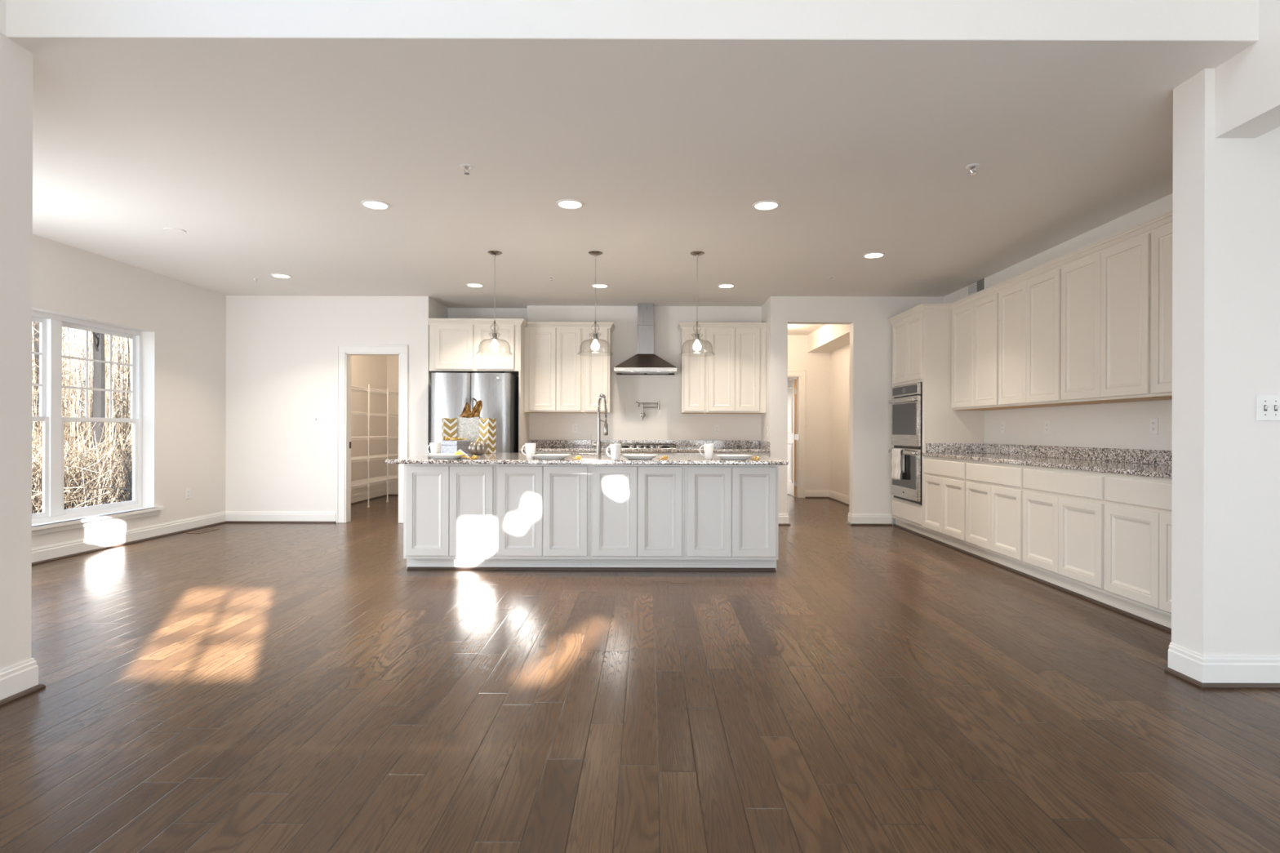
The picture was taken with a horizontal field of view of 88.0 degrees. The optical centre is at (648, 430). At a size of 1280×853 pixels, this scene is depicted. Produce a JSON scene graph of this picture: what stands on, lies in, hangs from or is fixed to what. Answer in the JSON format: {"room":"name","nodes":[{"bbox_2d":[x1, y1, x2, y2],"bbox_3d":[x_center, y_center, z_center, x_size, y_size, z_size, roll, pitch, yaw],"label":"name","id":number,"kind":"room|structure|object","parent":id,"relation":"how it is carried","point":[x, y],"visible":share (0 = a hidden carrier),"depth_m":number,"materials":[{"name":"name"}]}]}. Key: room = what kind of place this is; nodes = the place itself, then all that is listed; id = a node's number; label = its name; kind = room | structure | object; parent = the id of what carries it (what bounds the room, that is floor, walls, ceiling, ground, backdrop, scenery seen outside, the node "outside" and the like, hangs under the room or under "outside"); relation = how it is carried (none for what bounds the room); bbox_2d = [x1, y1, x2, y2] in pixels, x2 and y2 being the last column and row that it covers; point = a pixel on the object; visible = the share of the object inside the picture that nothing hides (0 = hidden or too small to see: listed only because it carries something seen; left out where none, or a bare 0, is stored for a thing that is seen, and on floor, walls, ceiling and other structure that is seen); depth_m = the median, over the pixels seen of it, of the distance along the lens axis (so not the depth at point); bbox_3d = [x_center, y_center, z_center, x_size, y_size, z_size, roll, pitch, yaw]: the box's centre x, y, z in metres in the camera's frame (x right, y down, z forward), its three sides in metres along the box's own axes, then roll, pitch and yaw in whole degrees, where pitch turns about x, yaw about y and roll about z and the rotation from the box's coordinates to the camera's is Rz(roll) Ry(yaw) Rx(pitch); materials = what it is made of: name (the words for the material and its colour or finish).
{"room":"open-plan kitchen","nodes":[
{"label":"open-plan kitchen","id":0,"kind":"room"},
{"bbox_2d":[0,0,6,36],"bbox_3d":[-2.751,-3.054,2.805,0.200,2.848,0.290,0,0,0],"label":"wall","id":1,"kind":"structure","parent":0,"point":[2,2],"depth_m":2.73,"materials":[{"name":"white paint"}]},
{"bbox_2d":[0,33,33,670],"bbox_3d":[-3.989,-0.257,2.760,2.660,2.750,0.200,0,0,0],"label":"wall","id":2,"kind":"structure","parent":0,"point":[15,61],"depth_m":2.78,"materials":[{"name":"white paint"}]},
{"bbox_2d":[31,234,226,547],"bbox_3d":[-5.219,-0.261,5.405,0.200,2.750,5.490,0,0,0],"label":"wall","id":3,"kind":"structure","parent":0,"point":[183,325],"depth_m":6.99,"materials":[{"name":"white paint"}]},
{"bbox_2d":[31,310,164,536],"bbox_3d":[-5.195,-0.076,5.865,0.240,1.900,2.170,0,0,0],"label":"window","id":4,"kind":"structure","parent":3,"relation":"in","point":[53,517],"depth_m":5.94,"materials":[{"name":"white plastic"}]},
{"bbox_2d":[0,520,335,706],"bbox_3d":[-3.869,1.108,2.907,2.477,0.020,10.214,0,0,0],"label":"trim","id":5,"kind":"structure","parent":3,"relation":"attached to","point":[18,695],"depth_m":6.24,"materials":[{"name":"brown"}]},
{"bbox_2d":[0,511,336,700],"bbox_3d":[-3.885,1.050,2.915,2.476,0.137,10.230,0,0,0],"label":"baseboard","id":6,"kind":"structure","parent":3,"relation":"attached to","point":[20,677],"depth_m":6.40,"materials":[{"name":"white paint"}]},
{"bbox_2d":[225,295,431,523],"bbox_3d":[-3.893,-0.257,8.090,2.453,2.750,0.120,0,0,0],"label":"wall","id":7,"kind":"structure","parent":0,"point":[281,350],"depth_m":8.03,"materials":[{"name":"white paint"}]},
{"bbox_2d":[336,344,408,523],"bbox_3d":[-3.340,0.039,8.082,0.860,2.158,0.147,0,0,0],"label":"trim","id":8,"kind":"structure","parent":7,"relation":"attached to","point":[344,352],"depth_m":8.02,"materials":[{"name":"white paint"}]},
{"bbox_2d":[351,355,386,495],"bbox_3d":[-4.559,-0.259,9.775,0.120,2.750,3.250,0,0,0],"label":"wall","id":9,"kind":"structure","parent":0,"point":[366,370],"depth_m":10.63,"materials":[{"name":"white paint"}]},
{"bbox_2d":[351,487,398,502],"bbox_3d":[-3.708,1.050,9.775,1.590,0.137,3.250,0,0,0],"label":"baseboard","id":10,"kind":"structure","parent":9,"relation":"attached to","point":[391,491],"depth_m":10.86,"materials":[{"name":"white paint"}]},
{"bbox_2d":[386,355,398,487],"bbox_3d":[-3.709,-0.256,11.460,1.820,2.750,0.120,0,0,0],"label":"wall","id":11,"kind":"structure","parent":0,"point":[392,360],"depth_m":11.40,"materials":[{"name":"white paint"}]},
{"bbox_2d":[431,298,447,318],"bbox_3d":[-2.726,-0.253,8.535,0.120,2.750,0.770,0,0,0],"label":"wall","id":12,"kind":"structure","parent":0,"point":[438,310],"depth_m":8.42,"materials":[{"name":"white paint"}]},
{"bbox_2d":[447,307,527,377],"bbox_3d":[-2.123,-0.251,8.860,1.087,2.750,0.120,0,0,0],"label":"wall","id":13,"kind":"structure","parent":0,"point":[452,313],"depth_m":8.80,"materials":[{"name":"white paint"}]},
{"bbox_2d":[6,36,1257,335],"bbox_3d":[-0.780,-1.682,7.171,9.070,0.120,8.858,0,0,0],"label":"ceiling","id":14,"kind":"structure","parent":0,"point":[267,153],"depth_m":4.00,"materials":[{"name":"white paint"}]},
{"bbox_2d":[360,200,390,209],"bbox_3d":[-1.958,-1.622,4.761,0.196,0.008,0.196,0,0,0],"label":"recessed light","id":15,"kind":"object","parent":14,"relation":"in","point":[373,204],"visible":1,"depth_m":4.75,"materials":[{"name":"white plastic"}]},
{"bbox_2d":[487,250,512,354],"bbox_3d":[-1.399,-1.160,6.040,0.326,0.928,0.326,0,0,0],"label":"pendant light","id":16,"kind":"object","parent":14,"relation":"hanging from","point":[494,345],"visible":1,"depth_m":6.03,"materials":[{"name":"silver metal"}]},
{"bbox_2d":[555,199,583,208],"bbox_3d":[-0.558,-1.617,4.736,0.196,0.008,0.196,0,0,0],"label":"recessed light","id":17,"kind":"object","parent":14,"relation":"in","point":[563,203],"visible":1,"depth_m":4.72,"materials":[{"name":"white plastic"}]},
{"bbox_2d":[579,250,610,350],"bbox_3d":[-0.480,-1.157,6.040,0.326,0.928,0.326,0,0,0],"label":"pendant light","id":18,"kind":"object","parent":14,"relation":"hanging from","point":[595,345],"visible":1,"depth_m":6.02,"materials":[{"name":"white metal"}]},
{"bbox_2d":[679,251,707,355],"bbox_3d":[0.448,-1.154,6.040,0.326,0.928,0.326,0,0,0],"label":"pendant light","id":19,"kind":"object","parent":14,"relation":"hanging from","point":[696,346],"visible":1,"depth_m":6.03,"materials":[{"name":"white"}]},
{"bbox_2d":[752,200,780,210],"bbox_3d":[0.847,-1.613,4.749,0.196,0.008,0.196,0,0,0],"label":"recessed light","id":20,"kind":"object","parent":14,"relation":"in","point":[767,204],"visible":1,"depth_m":4.74,"materials":[{"name":"white plastic"}]},
{"bbox_2d":[862,252,884,257],"bbox_3d":[2.073,-1.609,6.088,0.196,0.008,0.196,0,0,0],"label":"recessed light","id":21,"kind":"object","parent":14,"relation":"in","point":[873,255],"visible":1,"depth_m":6.07,"materials":[{"name":"white plastic"}]},
{"bbox_2d":[6,0,1258,40],"bbox_3d":[0.029,-3.046,2.845,5.360,2.848,0.210,0,0,0],"label":"wall header","id":22,"kind":"structure","parent":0,"point":[948,20],"depth_m":2.74,"materials":[{"name":"white paint"}]},
{"bbox_2d":[0,486,1279,852],"bbox_3d":[0.646,1.192,5.950,12.100,0.120,16.700,0,0,0],"label":"floor","id":23,"kind":"structure","parent":0,"point":[233,687],"depth_m":2.66,"materials":[{"name":"brown wood"}]},
{"bbox_2d":[351,384,398,507],"bbox_3d":[-3.722,0.223,9.855,1.543,1.789,3.014,0,0,0],"label":"wire shelving","id":24,"kind":"object","parent":23,"relation":"on","point":[367,481],"visible":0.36,"depth_m":10.19,"materials":[{"name":"white plastic"}]},
{"bbox_2d":[403,463,497,568],"bbox_3d":[-1.587,0.689,5.463,0.739,0.870,0.364,0,0,0],"label":"base cabinet","id":25,"kind":"object","parent":23,"relation":"on","point":[450,510],"visible":0.96,"depth_m":5.29,"materials":[{"name":"white paint"}]},
{"bbox_2d":[431,371,518,453],"bbox_3d":[-2.106,0.211,8.246,0.940,1.824,0.987,0,0,0],"label":"refrigerator","id":26,"kind":"object","parent":23,"relation":"on","point":[498,393],"visible":0.44,"depth_m":7.82,"materials":[{"name":"grey metal"}]},
{"bbox_2d":[518,324,528,453],"bbox_3d":[-1.559,-0.083,8.325,0.022,2.414,0.589,0,0,0],"label":"end panel","id":27,"kind":"object","parent":23,"relation":"on","point":[523,417],"visible":0.5,"depth_m":8.12,"materials":[{"name":"beige paint"}]},
{"bbox_2d":[496,464,591,567],"bbox_3d":[-0.841,0.692,5.463,0.752,0.870,0.364,0,0,0],"label":"base cabinet","id":28,"kind":"object","parent":23,"relation":"on","point":[543,511],"visible":0.96,"depth_m":5.29,"materials":[{"name":"white paint"}]},
{"bbox_2d":[520,451,609,453],"bbox_3d":[-1.009,0.691,8.299,1.079,0.870,0.638,0,0,0],"label":"base cabinet","id":29,"kind":"object","parent":23,"relation":"on","point":[520,451],"visible":0.02,"depth_m":8.00,"materials":[{"name":"beige paint"}]},
{"bbox_2d":[519,440,769,452],"bbox_3d":[-0.040,0.191,8.292,3.016,0.133,0.654,0,0,0],"label":"countertop","id":30,"kind":"structure","parent":29,"relation":"on","point":[584,446],"depth_m":8.60,"materials":[{"name":"stone"}]},
{"bbox_2d":[615,443,676,448],"bbox_3d":[-0.036,0.195,8.285,0.770,0.060,0.530,0,0,0],"label":"gas cooktop","id":31,"kind":"object","parent":30,"relation":"in","point":[634,444],"visible":0.96,"depth_m":8.06,"materials":[{"name":"silver metal"}]},
{"bbox_2d":[407,566,775,570],"bbox_3d":[-0.458,1.118,5.361,2.980,0.020,0.017,0,0,0],"label":"trim","id":32,"kind":"structure","parent":23,"relation":"on","point":[408,567],"depth_m":5.36,"materials":[{"name":"brown"}]},
{"bbox_2d":[590,464,684,567],"bbox_3d":[-0.086,0.694,5.463,0.756,0.870,0.364,0,0,0],"label":"base cabinet","id":33,"kind":"object","parent":23,"relation":"on","point":[637,511],"visible":0.99,"depth_m":5.29,"materials":[{"name":"white paint"}]},
{"bbox_2d":[681,452,769,457],"bbox_3d":[0.936,0.697,8.299,1.061,0.870,0.638,0,0,0],"label":"base cabinet","id":34,"kind":"object","parent":23,"relation":"on","point":[765,454],"visible":0.02,"depth_m":8.00,"materials":[{"name":"beige paint"}]},
{"bbox_2d":[684,464,778,570],"bbox_3d":[0.668,0.696,5.463,0.749,0.870,0.364,0,0,0],"label":"base cabinet","id":35,"kind":"object","parent":23,"relation":"on","point":[731,512],"visible":0.96,"depth_m":5.29,"materials":[{"name":"white paint"}]},
{"bbox_2d":[892,311,983,536],"bbox_3d":[3.224,-0.068,7.460,0.648,2.414,0.920,0,0,0],"label":"tall cabinet","id":36,"kind":"object","parent":23,"relation":"on","point":[922,342],"visible":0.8,"depth_m":7.00,"materials":[{"name":"beige paint"}]},
{"bbox_2d":[888,382,922,505],"bbox_3d":[3.152,0.142,7.463,0.636,1.318,0.803,0,0,0],"label":"double oven","id":37,"kind":"object","parent":36,"relation":"in","point":[906,403],"visible":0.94,"depth_m":7.32,"materials":[{"name":"silver metal"}]},
{"bbox_2d":[891,448,904,479],"bbox_3d":[2.831,0.386,7.530,0.072,0.359,0.260,0,0,0],"label":"towel","id":38,"kind":"object","parent":37,"relation":"hanging from","point":[898,459],"visible":0.99,"depth_m":7.48,"materials":[{"name":"white fabric"}]},
{"bbox_2d":[888,210,1172,324],"bbox_3d":[3.049,-1.300,5.548,0.338,0.072,4.815,0,0,0],"label":"crown molding","id":39,"kind":"structure","parent":36,"relation":"attached to","point":[1165,220],"depth_m":5.21,"materials":[{"name":"beige paint"}]},
{"bbox_2d":[923,456,971,552],"bbox_3d":[3.222,0.704,6.532,0.648,0.870,0.934,0,0,0],"label":"base cabinet","id":40,"kind":"object","parent":23,"relation":"on","point":[944,480],"visible":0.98,"depth_m":6.47,"materials":[{"name":"beige paint"}]},
{"bbox_2d":[965,460,1028,574],"bbox_3d":[3.222,0.704,5.605,0.648,0.870,0.919,0,0,0],"label":"base cabinet","id":41,"kind":"object","parent":23,"relation":"on","point":[993,491],"visible":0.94,"depth_m":5.54,"materials":[{"name":"beige paint"}]},
{"bbox_2d":[893,524,1171,633],"bbox_3d":[2.948,1.129,5.545,0.017,0.020,4.810,0,0,0],"label":"trim","id":42,"kind":"structure","parent":23,"relation":"on","point":[1095,602],"depth_m":4.78,"materials":[{"name":"brown"}]},
{"bbox_2d":[1022,465,1111,605],"bbox_3d":[3.222,0.704,4.685,0.648,0.870,0.919,0,0,0],"label":"base cabinet","id":43,"kind":"object","parent":23,"relation":"on","point":[1064,509],"visible":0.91,"depth_m":4.61,"materials":[{"name":"beige paint"}]},
{"bbox_2d":[1104,472,1172,628],"bbox_3d":[3.222,0.704,3.763,0.648,0.870,0.924,0,0,0],"label":"base cabinet","id":44,"kind":"object","parent":23,"relation":"on","point":[1138,508],"visible":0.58,"depth_m":3.93,"materials":[{"name":"beige paint"}]},
{"bbox_2d":[922,443,1172,479],"bbox_3d":[3.220,0.201,5.066,0.656,0.133,3.863,0,0,0],"label":"countertop","id":45,"kind":"structure","parent":44,"relation":"on","point":[1147,463],"depth_m":5.28,"materials":[{"name":"stone"}]},
{"bbox_3d":[-1.410,0.690,6.123,1.094,0.870,0.954,0,0,0],"label":"base cabinet","id":46,"kind":"object","parent":23,"relation":"on","visible":0},
{"bbox_2d":[385,452,788,465],"bbox_3d":[-0.462,0.241,5.830,3.047,0.032,1.660,0,0,0],"label":"countertop","id":47,"kind":"structure","parent":46,"relation":"on","point":[495,458],"depth_m":5.00,"materials":[{"name":"stone"}]},
{"bbox_2d":[426,442,441,453],"bbox_3d":[-1.749,0.160,5.403,0.117,0.122,0.084,0,0,12],"label":"mug","id":48,"kind":"object","parent":47,"relation":"on","point":[435,447],"visible":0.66,"depth_m":5.37,"materials":[{"name":"white ceramic"}]},
{"bbox_2d":[425,453,468,459],"bbox_3d":[-1.575,0.203,5.200,0.284,0.035,0.284,0,0,0],"label":"plate","id":49,"kind":"object","parent":47,"relation":"on","point":[439,456],"visible":0.94,"depth_m":5.09,"materials":[{"name":"white ceramic"}]},
{"bbox_2d":[441,417,457,440],"bbox_3d":[-1.943,0.047,6.477,0.125,0.345,0.106,0,0,-28],"label":"gift bag","id":50,"kind":"object","parent":47,"relation":"on","point":[449,426],"visible":0.73,"depth_m":6.44,"materials":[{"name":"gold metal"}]},
{"bbox_2d":[439,436,470,453],"bbox_3d":[-1.819,0.139,6.240,0.216,0.162,0.186,0,0,26],"label":"gift box","id":51,"kind":"object","parent":47,"relation":"on","point":[447,446],"visible":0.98,"depth_m":6.17,"materials":[{"name":"white cardboard"}]},
{"bbox_2d":[457,417,480,442],"bbox_3d":[-1.765,0.043,6.527,0.215,0.355,0.096,0,0,0],"label":"gift bag","id":52,"kind":"object","parent":47,"relation":"on","point":[468,428],"visible":0.69,"depth_m":6.49,"materials":[{"name":"silver metal"}]},
{"bbox_2d":[459,400,482,417],"bbox_3d":[-1.747,-0.044,6.526,0.213,0.518,0.071,0,0,0],"label":"tissue paper","id":53,"kind":"object","parent":52,"relation":"in","point":[466,413],"visible":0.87,"depth_m":6.51,"materials":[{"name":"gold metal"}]},
{"bbox_2d":[467,437,487,454],"bbox_3d":[-1.568,0.142,6.080,0.173,0.158,0.175,0,0,0],"label":"ornament","id":54,"kind":"object","parent":47,"relation":"on","point":[477,447],"visible":0.98,"depth_m":6.02,"materials":[{"name":"silver metal"}]},
{"bbox_2d":[479,417,495,453],"bbox_3d":[-1.568,0.048,6.457,0.125,0.345,0.106,0,0,32],"label":"gift bag","id":55,"kind":"object","parent":47,"relation":"on","point":[487,425],"visible":0.9,"depth_m":6.42,"materials":[{"name":"gold metal"}]},
{"bbox_2d":[521,443,536,458],"bbox_3d":[-0.950,0.162,5.262,0.117,0.122,0.084,0,0,8],"label":"mug","id":56,"kind":"object","parent":47,"relation":"on","point":[530,447],"visible":1,"depth_m":5.23,"materials":[{"name":"white ceramic"}]},
{"bbox_2d":[531,453,571,459],"bbox_3d":[-0.756,0.206,5.200,0.284,0.035,0.284,0,0,0],"label":"plate","id":57,"kind":"object","parent":47,"relation":"on","point":[540,456],"visible":1,"depth_m":5.10,"materials":[{"name":"white ceramic"}]},
{"bbox_2d":[590,393,608,454],"bbox_3d":[-0.432,-0.062,6.173,0.088,0.573,0.240,0,0,31],"label":"faucet","id":58,"kind":"object","parent":47,"relation":"on","point":[598,443],"visible":1,"depth_m":6.10,"materials":[{"name":"silver metal"}]},
{"bbox_2d":[605,444,621,460],"bbox_3d":[-0.265,0.164,5.062,0.117,0.122,0.084,0,0,8],"label":"mug","id":59,"kind":"object","parent":47,"relation":"on","point":[615,448],"visible":1,"depth_m":5.03,"materials":[{"name":"white ceramic"}]},
{"bbox_2d":[621,453,657,459],"bbox_3d":[-0.064,0.208,5.200,0.284,0.035,0.284,0,0,0],"label":"plate","id":60,"kind":"object","parent":47,"relation":"on","point":[629,456],"visible":1,"depth_m":5.10,"materials":[{"name":"white ceramic"}]},
{"bbox_2d":[699,444,714,459],"bbox_3d":[0.466,0.166,5.272,0.117,0.122,0.084,0,0,8],"label":"mug","id":61,"kind":"object","parent":47,"relation":"on","point":[708,448],"visible":1,"depth_m":5.24,"materials":[{"name":"white ceramic"}]},
{"bbox_2d":[714,454,753,460],"bbox_3d":[0.671,0.210,5.200,0.284,0.035,0.284,0,0,0],"label":"plate","id":62,"kind":"object","parent":47,"relation":"on","point":[726,457],"visible":1,"depth_m":5.09,"materials":[{"name":"white ceramic"}]},
{"bbox_2d":[527,306,761,448],"bbox_3d":[0.011,-0.245,8.770,3.180,2.750,0.300,0,0,0],"label":"wall","id":63,"kind":"structure","parent":0,"point":[625,422],"depth_m":8.62,"materials":[{"name":"white paint"}]},
{"bbox_2d":[429,324,519,375],"bbox_3d":[-2.110,-1.006,8.320,1.083,0.570,0.620,0,0,0],"label":"upper cabinet","id":64,"kind":"object","parent":63,"relation":"attached to","point":[453,348],"visible":0.93,"depth_m":8.02,"materials":[{"name":"beige paint"}]},
{"bbox_2d":[427,318,614,332],"bbox_3d":[-1.544,-1.314,8.302,2.224,0.072,0.632,0,0,0],"label":"crown molding","id":65,"kind":"structure","parent":64,"relation":"attached to","point":[522,322],"depth_m":8.02,"materials":[{"name":"beige paint"}]},
{"bbox_2d":[524,327,584,413],"bbox_3d":[-1.176,-0.756,8.434,0.736,1.064,0.368,0,0,0],"label":"upper cabinet","id":66,"kind":"object","parent":63,"relation":"attached to","point":[553,357],"visible":0.98,"depth_m":8.26,"materials":[{"name":"beige paint"}]},
{"bbox_2d":[583,328,611,413],"bbox_3d":[-0.643,-0.755,8.434,0.329,1.064,0.368,0,0,0],"label":"upper cabinet","id":67,"kind":"object","parent":63,"relation":"attached to","point":[597,363],"visible":0.91,"depth_m":8.26,"materials":[{"name":"beige paint"}]},
{"bbox_2d":[613,303,676,374],"bbox_3d":[-0.032,-1.172,8.367,0.774,0.894,0.503,0,0,0],"label":"range hood","id":68,"kind":"object","parent":63,"relation":"attached to","point":[645,362],"visible":1,"depth_m":8.43,"materials":[{"name":"silver metal"}]},
{"bbox_2d":[635,400,659,420],"bbox_3d":[-0.002,-0.254,8.565,0.306,0.252,0.109,0,0,0],"label":"pot filler","id":69,"kind":"object","parent":63,"relation":"attached to","point":[642,415],"visible":1,"depth_m":8.55,"materials":[{"name":"silver metal"}]},
{"bbox_2d":[680,328,706,413],"bbox_3d":[0.575,-0.751,8.434,0.304,1.064,0.368,0,0,0],"label":"upper cabinet","id":70,"kind":"object","parent":63,"relation":"attached to","point":[693,362],"visible":0.96,"depth_m":8.26,"materials":[{"name":"beige paint"}]},
{"bbox_2d":[705,328,765,413],"bbox_3d":[1.099,-0.750,8.434,0.743,1.064,0.368,0,0,0],"label":"upper cabinet","id":71,"kind":"object","parent":63,"relation":"attached to","point":[735,358],"visible":0.98,"depth_m":8.26,"materials":[{"name":"beige paint"}]},
{"bbox_2d":[677,322,766,333],"bbox_3d":[0.926,-1.306,8.422,1.093,0.072,0.392,0,0,0],"label":"crown molding","id":72,"kind":"structure","parent":71,"relation":"attached to","point":[681,326],"depth_m":8.25,"materials":[{"name":"beige paint"}]},
{"bbox_2d":[760,299,768,440],"bbox_3d":[1.536,-0.240,8.370,0.130,2.750,0.500,0,0,0],"label":"wall","id":73,"kind":"structure","parent":0,"point":[764,417],"depth_m":8.27,"materials":[{"name":"white paint"}]},
{"bbox_2d":[787,335,830,489],"bbox_3d":[2.251,-0.238,11.260,1.900,2.750,0.120,0,0,0],"label":"wall","id":74,"kind":"structure","parent":0,"point":[816,366],"depth_m":11.20,"materials":[{"name":"white paint"}]},
{"bbox_2d":[786,378,796,496],"bbox_3d":[2.542,0.120,11.709,0.117,2.020,0.772,0,0,-1],"label":"door","id":75,"kind":"structure","parent":74,"relation":"in","point":[792,384],"depth_m":11.46,"materials":[{"name":"white paint"}]},
{"bbox_2d":[787,369,805,497],"bbox_3d":[2.168,0.056,11.252,0.976,2.158,0.147,0,0,0],"label":"trim","id":76,"kind":"structure","parent":74,"relation":"attached to","point":[800,375],"depth_m":11.19,"materials":[{"name":"white paint"}]},
{"bbox_2d":[807,324,849,352],"bbox_3d":[2.884,-1.466,9.660,0.380,0.290,3.080,0,0,0],"label":"ceiling","id":77,"kind":"structure","parent":0,"point":[828,338],"depth_m":10.12,"materials":[{"name":"white paint"}]},
{"bbox_2d":[829,344,849,496],"bbox_3d":[3.136,-0.236,9.660,0.130,2.750,3.080,0,0,0],"label":"wall","id":78,"kind":"structure","parent":0,"point":[839,406],"depth_m":10.62,"materials":[{"name":"white paint"}]},
{"bbox_2d":[804,489,848,504],"bbox_3d":[2.860,1.070,9.660,0.414,0.137,3.080,0,0,0],"label":"baseboard","id":79,"kind":"structure","parent":78,"relation":"attached to","point":[809,493],"depth_m":11.18,"materials":[{"name":"white paint"}]},
{"bbox_2d":[768,296,943,524],"bbox_3d":[2.611,-0.237,8.045,2.280,2.750,0.150,0,0,0],"label":"wall","id":80,"kind":"structure","parent":0,"point":[868,317],"depth_m":7.97,"materials":[{"name":"white paint"}]},
{"bbox_2d":[847,512,892,524],"bbox_3d":[2.687,1.070,8.037,0.480,0.137,0.166,0,0,0],"label":"baseboard","id":81,"kind":"structure","parent":80,"relation":"attached to","point":[859,518],"depth_m":7.95,"materials":[{"name":"white paint"}]},
{"bbox_2d":[943,193,1173,450],"bbox_3d":[3.651,-0.234,5.550,0.200,2.750,4.840,0,0,0],"label":"wall","id":82,"kind":"structure","parent":0,"point":[1120,425],"depth_m":5.37,"materials":[{"name":"white paint"}]},
{"bbox_2d":[967,277,986,296],"bbox_3d":[3.548,-1.547,7.163,0.012,0.160,0.400,0,0,0],"label":"air vent","id":83,"kind":"object","parent":82,"relation":"in","point":[980,285],"visible":0.87,"depth_m":7.14,"materials":[{"name":"white plastic"}]},
{"bbox_2d":[951,293,1033,410],"bbox_3d":[3.374,-0.743,6.532,0.352,1.064,0.934,0,0,0],"label":"upper cabinet","id":84,"kind":"object","parent":82,"relation":"attached to","point":[975,325],"visible":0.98,"depth_m":6.46,"materials":[{"name":"beige paint"}]},
{"bbox_2d":[925,443,1172,465],"bbox_3d":[3.239,0.185,5.066,0.619,0.100,3.863,0,0,0],"label":"backsplash","id":85,"kind":"structure","parent":82,"relation":"attached to","point":[1114,455],"depth_m":5.61,"materials":[{"name":"stone"}]},
{"bbox_2d":[998,268,1102,407],"bbox_3d":[3.374,-0.743,5.605,0.352,1.064,0.919,0,0,0],"label":"upper cabinet","id":86,"kind":"object","parent":82,"relation":"attached to","point":[1029,312],"visible":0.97,"depth_m":5.54,"materials":[{"name":"beige paint"}]},
{"bbox_2d":[1061,232,1172,403],"bbox_3d":[3.374,-0.743,4.685,0.352,1.064,0.919,0,0,0],"label":"upper cabinet","id":87,"kind":"object","parent":82,"relation":"attached to","point":[1106,295],"visible":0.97,"depth_m":4.61,"materials":[{"name":"beige paint"}]},
{"bbox_2d":[1150,417,1158,434],"bbox_3d":[3.546,-0.031,4.646,0.008,0.116,0.072,0,0,0],"label":"power outlet","id":88,"kind":"object","parent":82,"relation":"attached to","point":[1153,421],"visible":1,"depth_m":4.64,"materials":[{"name":"white plastic"}]},
{"bbox_2d":[1151,223,1172,397],"bbox_3d":[3.374,-0.743,3.763,0.352,1.064,0.924,0,0,0],"label":"upper cabinet","id":89,"kind":"object","parent":82,"relation":"attached to","point":[1162,238],"visible":0.2,"depth_m":4.13,"materials":[{"name":"beige paint"}]},
{"bbox_2d":[1171,68,1279,655],"bbox_3d":[4.538,-0.231,3.040,4.125,2.750,0.180,0,0,0],"label":"wall","id":90,"kind":"structure","parent":0,"point":[1225,482],"depth_m":2.95,"materials":[{"name":"white paint"}]},
{"bbox_2d":[1164,666,1279,688],"bbox_3d":[4.468,1.133,3.023,4.058,0.020,0.213,0,0,0],"label":"trim","id":91,"kind":"structure","parent":90,"relation":"attached to","point":[1203,686],"depth_m":2.92,"materials":[{"name":"brown"}]},
{"bbox_2d":[1168,642,1279,683],"bbox_3d":[4.476,1.075,3.032,4.041,0.137,0.196,0,0,0],"label":"baseboard","id":92,"kind":"structure","parent":90,"relation":"attached to","point":[1202,668],"depth_m":2.94,"materials":[{"name":"white paint"}]},
{"bbox_2d":[1256,395,1279,421],"bbox_3d":[2.789,-0.100,2.940,0.164,0.116,0.020,0,0,0],"label":"light switch","id":93,"kind":"object","parent":90,"relation":"attached to","point":[1268,406],"visible":1,"depth_m":2.94,"materials":[{"name":"white plastic"}]},
{"bbox_2d":[1214,0,1279,137],"bbox_3d":[2.619,-2.882,1.400,0.180,3.160,3.100,0,0,0],"label":"beam","id":94,"kind":"structure","parent":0,"point":[1247,85],"depth_m":2.78,"materials":[{"name":"white paint"}]},
{"label":"outside","id":95,"kind":"structure","parent":0,"visible":0},
{"bbox_3d":[-22.503,1.107,32.500,95.000,1.420,115.000,0,0,0],"label":"ground","id":96,"kind":"structure","parent":95,"visible":0},
{"bbox_2d":[33,321,70,451],"bbox_3d":[-18.949,-5.362,20.846,2.196,14.113,2.038,0,0,43],"label":"bare tree","id":97,"kind":"object","parent":96,"relation":"on","point":[36,335],"visible":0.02,"depth_m":20.59,"materials":[{"name":"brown plant"}]},
{"bbox_2d":[31,321,132,514],"bbox_3d":[-27.384,-2.297,31.840,10.187,8.246,55.507,0,0,-40],"label":"undergrowth","id":98,"kind":"object","parent":96,"relation":"on","point":[79,486],"visible":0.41,"depth_m":16.18,"materials":[{"name":"beige plant"}]},
{"bbox_2d":[90,331,106,497],"bbox_3d":[-13.887,-5.933,16.990,2.087,15.365,2.138,0,0,20],"label":"bare tree","id":99,"kind":"object","parent":96,"relation":"on","point":[99,368],"visible":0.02,"depth_m":16.81,"materials":[{"name":"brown plant"}]},
{"bbox_2d":[79,333,126,433],"bbox_3d":[-26.845,-6.132,32.766,2.386,15.299,2.310,0,0,0],"label":"bare tree","id":100,"kind":"object","parent":96,"relation":"on","point":[104,334],"visible":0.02,"depth_m":32.89,"materials":[{"name":"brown plant"}]},
{"bbox_2d":[104,336,130,423],"bbox_3d":[-20.582,-6.071,25.355,2.469,15.350,1.971,0,0,7],"label":"bare tree","id":101,"kind":"object","parent":96,"relation":"on","point":[117,338],"visible":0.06,"depth_m":25.50,"materials":[{"name":"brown plant"}]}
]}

